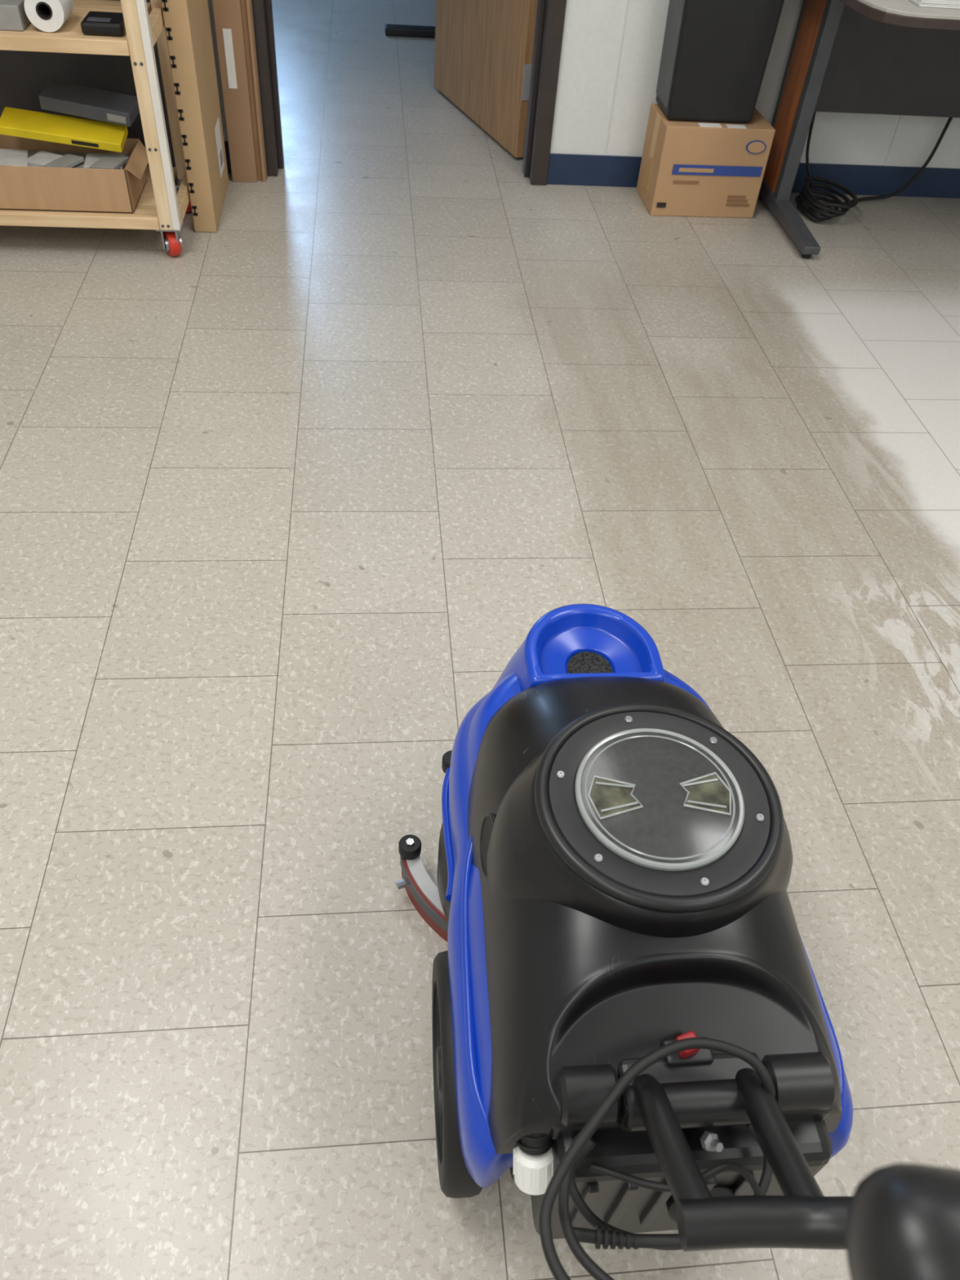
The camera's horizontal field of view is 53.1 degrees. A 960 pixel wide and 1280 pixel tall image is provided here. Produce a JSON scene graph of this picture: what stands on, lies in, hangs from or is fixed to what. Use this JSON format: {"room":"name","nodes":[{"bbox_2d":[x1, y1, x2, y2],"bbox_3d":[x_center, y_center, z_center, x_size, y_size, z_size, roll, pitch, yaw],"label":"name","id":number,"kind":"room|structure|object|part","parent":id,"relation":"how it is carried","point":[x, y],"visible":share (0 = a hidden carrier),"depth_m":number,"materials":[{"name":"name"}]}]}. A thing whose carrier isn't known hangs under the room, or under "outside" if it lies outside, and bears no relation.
{"room":"workshop room","nodes":[
{"label":"workshop room","id":0,"kind":"room"},
{"bbox_2d":[207,0,227,141],"bbox_3d":[-1.718,-2.549,2.214,2.135,2.700,0.150,-1,46,-6],"label":"wall","id":1,"kind":"structure","parent":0,"point":[210,2],"depth_m":3.00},
{"bbox_2d":[0,0,959,1279],"bbox_3d":[0.077,-1.113,2.895,6.000,0.050,8.800,-1,46,-6],"label":"floor","id":2,"kind":"structure","parent":0,"point":[286,495],"depth_m":1.81,"materials":[{"name":"tile"}]},
{"bbox_2d":[0,0,191,256],"bbox_3d":[-1.275,-1.669,2.371,0.920,1.300,0.404,-1,46,-6],"label":"cart","id":3,"kind":"object","parent":2,"relation":"on","point":[136,63],"visible":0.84,"depth_m":2.64,"materials":[{"name":"brown wood"}]},
{"bbox_2d":[0,0,31,31],"bbox_3d":[-1.214,-1.564,2.381,0.180,0.056,0.150,-1,46,-6],"label":"carton","id":4,"kind":"object","parent":3,"relation":"on","point":[13,16],"visible":0.67,"depth_m":2.34,"materials":[{"name":"cardboard"}]},
{"bbox_2d":[24,0,73,31],"bbox_3d":[-1.062,-1.565,2.370,0.090,0.090,0.112,-1,46,-6],"label":"paper roll","id":5,"kind":"object","parent":3,"relation":"on","point":[46,15],"visible":1,"depth_m":2.34,"materials":[{"name":"white paper"}]},
{"bbox_3d":[-1.283,-1.448,2.318,0.845,0.032,0.018,-1,46,-6],"label":"shelf rail","id":6,"kind":"part","parent":3,"relation":"part of","materials":[{"name":"brown wood"}]},
{"bbox_2d":[0,133,148,213],"bbox_3d":[-1.149,-1.305,2.691,0.426,0.116,0.240,-1,46,-6],"label":"open cardboard box","id":7,"kind":"object","parent":3,"relation":"on","point":[36,175],"visible":1,"depth_m":2.63,"materials":[{"name":"brown cardboard"}]},
{"bbox_2d":[0,106,128,152],"bbox_3d":[-1.136,-1.393,2.624,0.322,0.074,0.092,1,45,-4],"label":"box","id":8,"kind":"object","parent":7,"relation":"on","point":[18,122],"visible":0.89,"depth_m":2.61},
{"bbox_2d":[71,139,98,147],"bbox_3d":[-1.072,-1.347,2.611,0.070,0.010,0.001,5,59,-8],"label":"print","id":9,"kind":"object","parent":8,"relation":"attached to","point":[76,142],"depth_m":2.61},
{"bbox_2d":[38,79,139,126],"bbox_3d":[-1.062,-1.465,2.623,0.243,0.073,0.104,5,45,0],"label":"product box","id":10,"kind":"object","parent":8,"relation":"on","point":[59,96],"visible":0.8,"depth_m":2.60,"materials":[{"name":"grey cardboard"}]},
{"bbox_3d":[-1.305,-1.590,2.452,0.854,0.018,0.378,-1,46,-6],"label":"shelf","id":11,"kind":"part","parent":3,"relation":"part of","materials":[{"name":"brown wood"}]},
{"bbox_3d":[-1.310,-1.149,2.622,0.845,0.032,0.018,-1,46,-6],"label":"shelf rail","id":12,"kind":"part","parent":3,"relation":"part of","materials":[{"name":"brown wood"}]},
{"bbox_3d":[-1.297,-1.743,2.569,0.880,0.880,0.006,-1,46,-6],"label":"panel","id":13,"kind":"part","parent":3,"relation":"part of","materials":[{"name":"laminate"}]},
{"bbox_3d":[-1.332,-1.291,2.756,0.854,0.018,0.378,-1,46,-6],"label":"shelf","id":14,"kind":"part","parent":3,"relation":"part of","materials":[{"name":"brown wood"}]},
{"bbox_2d":[80,11,125,36],"bbox_3d":[-0.933,-1.538,2.398,0.100,0.031,0.110,-1,46,-6],"label":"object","id":15,"kind":"object","parent":3,"relation":"on","point":[95,23],"visible":0.83,"depth_m":2.37,"materials":[{"name":"plastic"}]},
{"bbox_3d":[-0.836,-1.575,2.257,0.035,1.212,0.030,-1,46,-6],"label":"post","id":16,"kind":"part","parent":3,"relation":"part of","materials":[{"name":"brown wood"}]},
{"bbox_3d":[-0.835,-1.608,2.490,0.022,0.042,0.340,-1,46,-6],"label":"rail","id":17,"kind":"part","parent":3,"relation":"part of","materials":[{"name":"brown wood"}]},
{"bbox_3d":[-0.868,-1.839,2.514,0.035,1.212,0.030,-1,46,-6],"label":"post","id":18,"kind":"part","parent":3,"relation":"part of","materials":[{"name":"brown wood"}]},
{"bbox_3d":[-0.875,-1.167,2.708,0.070,0.009,0.060,-1,46,-6],"label":"caster plate","id":19,"kind":"part","parent":3,"relation":"part of","materials":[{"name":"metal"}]},
{"bbox_3d":[-0.901,-1.388,2.924,0.070,0.009,0.060,-1,46,-6],"label":"caster plate","id":20,"kind":"part","parent":3,"relation":"part of","materials":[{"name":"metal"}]},
{"bbox_3d":[-0.863,-1.298,2.805,0.022,0.042,0.340,-1,46,-6],"label":"rail","id":21,"kind":"part","parent":3,"relation":"part of","materials":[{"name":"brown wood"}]},
{"bbox_2d":[160,0,228,232],"bbox_3d":[-0.799,-1.799,2.578,0.067,1.250,0.392,-1,46,-6],"label":"cardboard box","id":22,"kind":"object","parent":2,"relation":"on","point":[187,24],"visible":1,"depth_m":2.72,"materials":[{"name":"brown cardboard"}]},
{"bbox_2d":[212,0,266,182],"bbox_3d":[-0.720,-2.003,2.716,0.110,1.350,0.058,-1,46,-6],"label":"cardboard boxes","id":23,"kind":"object","parent":2,"relation":"on","point":[233,19],"visible":1,"depth_m":2.98,"materials":[{"name":"cardboard"}]},
{"bbox_2d":[385,23,435,38],"bbox_3d":[-0.136,-3.582,4.757,0.850,0.730,1.750,-1,46,-6],"label":"desk","id":24,"kind":"object","parent":2,"relation":"on","point":[397,30],"visible":0.33,"depth_m":4.50,"materials":[{"name":"black metal"}]},
{"bbox_2d":[395,603,959,1279],"bbox_3d":[0.176,0.237,0.885,0.494,0.932,1.003,-1,46,-6],"label":"floor scrubber","id":25,"kind":"object","parent":2,"relation":"on","point":[631,1021],"depth_m":0.86,"materials":[{"name":"black plastic"}]},
{"bbox_3d":[-0.111,0.344,1.353,0.012,0.012,0.012,-17,49,-21],"label":"squeegee knob","id":26,"kind":"part","parent":25,"relation":"part of","materials":[{"name":"metal"}]},
{"bbox_3d":[0.130,0.381,1.355,0.476,0.055,0.171,-1,46,-6],"label":"squeegee blade","id":27,"kind":"part","parent":25,"relation":"part of","materials":[{"name":"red rubber"}]},
{"bbox_3d":[0.162,0.226,1.007,0.338,0.172,0.505,-1,46,-6],"label":"black recovery tank","id":28,"kind":"part","parent":25,"relation":"part of","materials":[{"name":"black plastic"}]},
{"bbox_2d":[675,1031,699,1057],"bbox_3d":[0.180,0.350,0.832,0.018,0.015,0.016,-14,48,-18],"label":"rocker switch","id":29,"kind":"object","parent":25,"relation":"attached to","point":[691,1053],"depth_m":0.83,"materials":[{"name":"red plastic"}]},
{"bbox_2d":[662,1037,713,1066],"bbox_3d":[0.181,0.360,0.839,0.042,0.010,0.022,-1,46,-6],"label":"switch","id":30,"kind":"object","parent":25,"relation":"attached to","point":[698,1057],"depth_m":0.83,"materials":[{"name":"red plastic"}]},
{"bbox_2d":[548,1106,833,1139],"bbox_3d":[0.187,0.416,0.866,0.257,0.039,0.042,-1,46,-6],"label":"metal bracket","id":31,"kind":"object","parent":25,"relation":"attached to","point":[804,1123],"depth_m":0.85,"materials":[{"name":"black metal"}]},
{"bbox_2d":[636,103,775,217],"bbox_3d":[0.739,-1.588,3.191,0.359,0.279,0.230,-1,46,-6],"label":"carton","id":32,"kind":"object","parent":2,"relation":"on","point":[688,168],"visible":0.95,"depth_m":3.11,"materials":[{"name":"brown cardboard"}]},
{"bbox_2d":[656,0,784,123],"bbox_3d":[0.739,-1.945,2.852,0.325,0.700,0.215,-1,46,-6],"label":"trash bin","id":33,"kind":"object","parent":32,"relation":"on","point":[715,54],"visible":1,"depth_m":2.91,"materials":[{"name":"plastic"}]},
{"bbox_2d":[759,0,959,258],"bbox_3d":[1.718,-1.543,2.914,1.725,0.735,0.863,-1,46,-6],"label":"office desk","id":34,"kind":"object","parent":2,"relation":"on","point":[891,57],"visible":0.91,"depth_m":3.04,"materials":[{"name":"metal"}]},
{"bbox_3d":[1.012,-1.767,3.057,0.025,0.655,0.160,-1,46,-6],"label":"leg panel","id":35,"kind":"part","parent":34,"relation":"part of","materials":[{"name":"brown wood"}]},
{"bbox_3d":[1.757,-1.874,3.054,1.400,0.405,0.020,-1,46,-6],"label":"modesty panel","id":36,"kind":"part","parent":34,"relation":"part of","materials":[{"name":"metal"}]},
{"bbox_2d":[910,0,959,8],"bbox_3d":[1.196,-1.621,2.410,0.286,0.024,0.227,-1,46,-6],"label":"paper stack","id":37,"kind":"object","parent":34,"relation":"on","point":[955,4],"visible":1,"depth_m":2.33,"materials":[{"name":"white paper"}]},
{"bbox_2d":[795,111,952,222],"bbox_3d":[1.353,-1.605,3.187,0.525,0.376,0.276,-4,46,-9],"label":"power cable","id":38,"kind":"object","parent":2,"relation":"on","point":[812,201],"visible":1,"depth_m":3.26,"materials":[{"name":"black rubber"}]},
{"bbox_2d":[493,603,666,691],"bbox_3d":[0.133,0.036,1.258,0.248,0.136,0.194,-1,46,-6],"label":"inlet","id":39,"kind":"object","parent":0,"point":[581,642],"depth_m":1.21,"materials":[{"name":"blue plastic"}]},
{"bbox_2d":[550,0,959,168],"bbox_3d":[1.648,-2.604,2.571,2.695,2.700,0.150,-1,46,-6],"label":"wall","id":40,"kind":"structure","parent":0,"point":[593,29],"depth_m":3.18,"materials":[{"name":"white paint"}]},
{"bbox_3d":[-2.768,-2.027,1.606,0.100,2.700,8.800,-1,46,-6],"label":"wall","id":41,"kind":"structure","parent":0,"visible":0},
{"bbox_2d":[173,141,231,173],"bbox_3d":[-1.794,-1.582,3.084,2.135,0.100,0.008,-1,46,-6],"label":"baseboard","id":42,"kind":"structure","parent":41,"relation":"attached to","point":[226,143],"depth_m":3.18,"materials":[{"name":"blue plastic"}]},
{"bbox_2d":[251,0,278,176],"bbox_3d":[-0.649,-2.350,2.550,0.055,2.080,0.190,-1,46,-6],"label":"door frame","id":43,"kind":"structure","parent":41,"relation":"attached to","point":[259,10],"depth_m":3.03,"materials":[{"name":"brown metal"}]},
{"bbox_2d":[265,0,284,168],"bbox_3d":[-0.616,-2.340,2.571,0.015,2.040,0.060,-1,46,-6],"label":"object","id":44,"kind":"object","parent":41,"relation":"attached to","point":[268,2],"visible":1,"depth_m":3.09,"materials":[{"name":"brown metal"}]},
{"bbox_3d":[3.098,-2.124,2.228,0.100,2.700,8.800,-1,46,-6],"label":"wall","id":45,"kind":"structure","parent":0,"visible":0},
{"bbox_2d":[433,0,537,157],"bbox_3d":[0.054,-2.724,3.008,0.045,2.018,0.833,-14,48,-18],"label":"leaf","id":46,"kind":"object","parent":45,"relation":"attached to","point":[483,47],"depth_m":3.48,"materials":[{"name":"brown wood"}]},
{"bbox_3d":[0.165,-1.908,3.292,0.040,0.110,0.004,-14,48,-18],"label":"hinge","id":47,"kind":"part","parent":46,"relation":"part of","materials":[{"name":"silver metal"}]},
{"bbox_2d":[522,0,545,177],"bbox_3d":[0.225,-2.354,2.660,0.015,2.040,0.060,-1,46,-6],"label":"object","id":48,"kind":"object","parent":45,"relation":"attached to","point":[540,5],"visible":1,"depth_m":3.17,"materials":[{"name":"brown metal"}]},
{"bbox_2d":[528,0,566,185],"bbox_3d":[0.261,-2.365,2.646,0.055,2.080,0.190,-1,46,-6],"label":"door frame","id":49,"kind":"structure","parent":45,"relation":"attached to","point":[554,10],"depth_m":3.11,"materials":[{"name":"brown metal"}]},
{"bbox_2d":[604,0,628,155],"bbox_3d":[0.509,-2.569,2.363,0.005,2.600,0.014,-1,46,-6],"label":"trim strip","id":50,"kind":"object","parent":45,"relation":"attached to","point":[627,2],"depth_m":3.11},
{"bbox_2d":[546,153,959,198],"bbox_3d":[1.572,-1.638,3.440,2.695,0.100,0.008,-1,46,-6],"label":"baseboard","id":51,"kind":"structure","parent":45,"relation":"attached to","point":[564,169],"depth_m":3.39,"materials":[{"name":"blue plastic"}]},
{"bbox_2d":[883,115,902,165],"bbox_3d":[1.508,-2.586,2.469,0.005,2.600,0.014,-1,46,-6],"label":"trim strip","id":52,"kind":"object","parent":45,"relation":"attached to","point":[900,117],"depth_m":3.33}
]}

